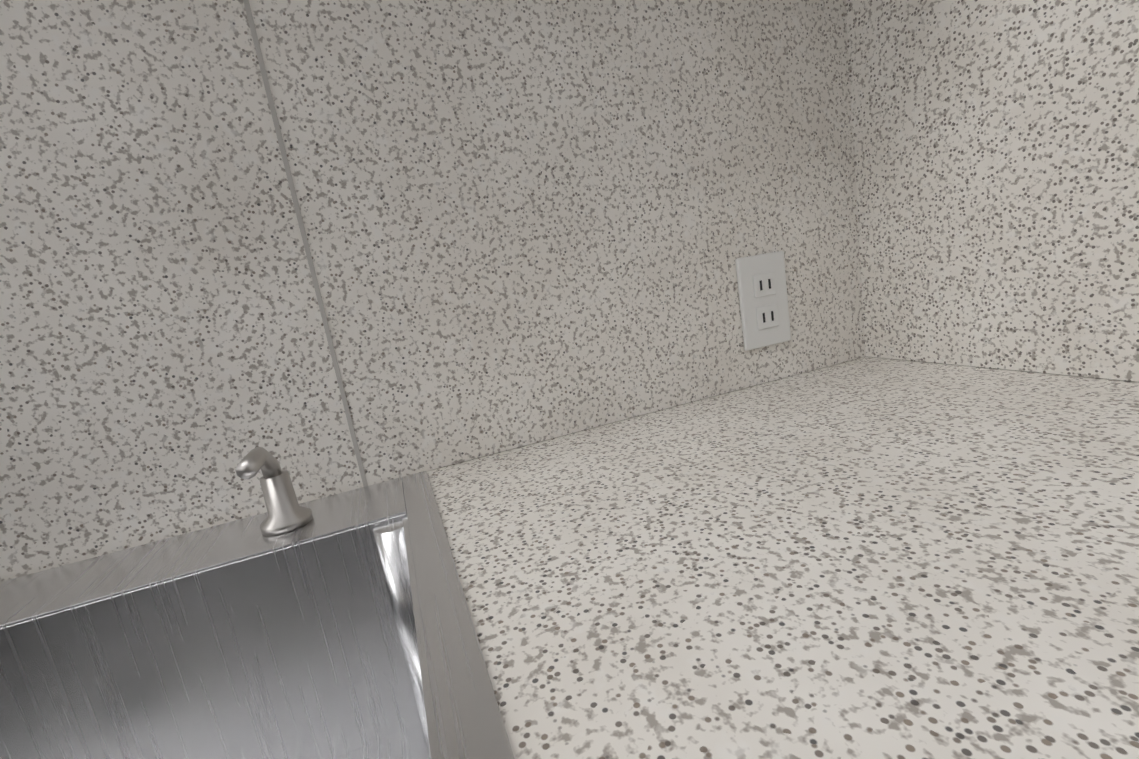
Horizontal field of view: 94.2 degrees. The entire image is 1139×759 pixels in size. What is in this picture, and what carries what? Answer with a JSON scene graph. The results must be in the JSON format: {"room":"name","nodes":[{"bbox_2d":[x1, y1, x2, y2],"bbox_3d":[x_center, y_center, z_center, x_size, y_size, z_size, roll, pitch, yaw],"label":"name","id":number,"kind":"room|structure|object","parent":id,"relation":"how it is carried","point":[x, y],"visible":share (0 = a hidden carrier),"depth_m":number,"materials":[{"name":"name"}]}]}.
{"room":"kitchen","nodes":[
{"label":"kitchen","id":0,"kind":"room"},
{"bbox_3d":[-0.742,1.319,-0.467,4.320,0.050,2.700,-13,11,-18],"label":"floor","id":1,"kind":"structure","parent":0,"visible":0},
{"bbox_3d":[-0.180,0.594,0.359,2.104,0.872,0.758,-13,11,-18],"label":"cabinet","id":2,"kind":"object","parent":1,"relation":"on","visible":0},
{"bbox_2d":[427,356,1138,758],"bbox_3d":[-0.212,0.171,0.287,2.183,0.029,0.768,-13,11,-18],"label":"countertop","id":3,"kind":"structure","parent":2,"relation":"on","point":[873,558],"depth_m":0.28,"materials":[{"name":"stone"}]},
{"bbox_2d":[0,471,513,758],"bbox_3d":[-0.352,0.289,0.218,0.664,0.198,0.509,-13,11,-18],"label":"sink","id":4,"kind":"object","parent":3,"relation":"in","point":[339,626],"visible":1,"depth_m":0.41,"materials":[{"name":"silver metal"}]},
{"bbox_2d":[235,447,312,535],"bbox_3d":[-0.239,0.090,0.423,0.040,0.077,0.090,-13,11,-18],"label":"soap dispenser","id":5,"kind":"object","parent":4,"relation":"on","point":[286,512],"visible":0.98,"depth_m":0.44,"materials":[{"name":"silver metal"}]},
{"bbox_3d":[-1.307,-0.135,0.077,4.220,2.750,0.590,-13,11,-18],"label":"wall","id":6,"kind":"structure","parent":0,"visible":0},
{"bbox_2d":[0,0,1138,581],"bbox_3d":[-0.377,-0.121,0.342,2.303,0.568,0.483,-13,11,-18],"label":"backsplash","id":7,"kind":"structure","parent":6,"relation":"attached to","point":[320,248],"depth_m":0.51,"materials":[{"name":"stone"}]},
{"bbox_2d":[735,251,790,350],"bbox_3d":[0.243,-0.098,0.659,0.070,0.114,0.008,-13,11,-18],"label":"electrical outlet","id":8,"kind":"object","parent":7,"relation":"attached to","point":[762,291],"visible":1,"depth_m":0.66,"materials":[{"name":"white plastic"}]}
]}

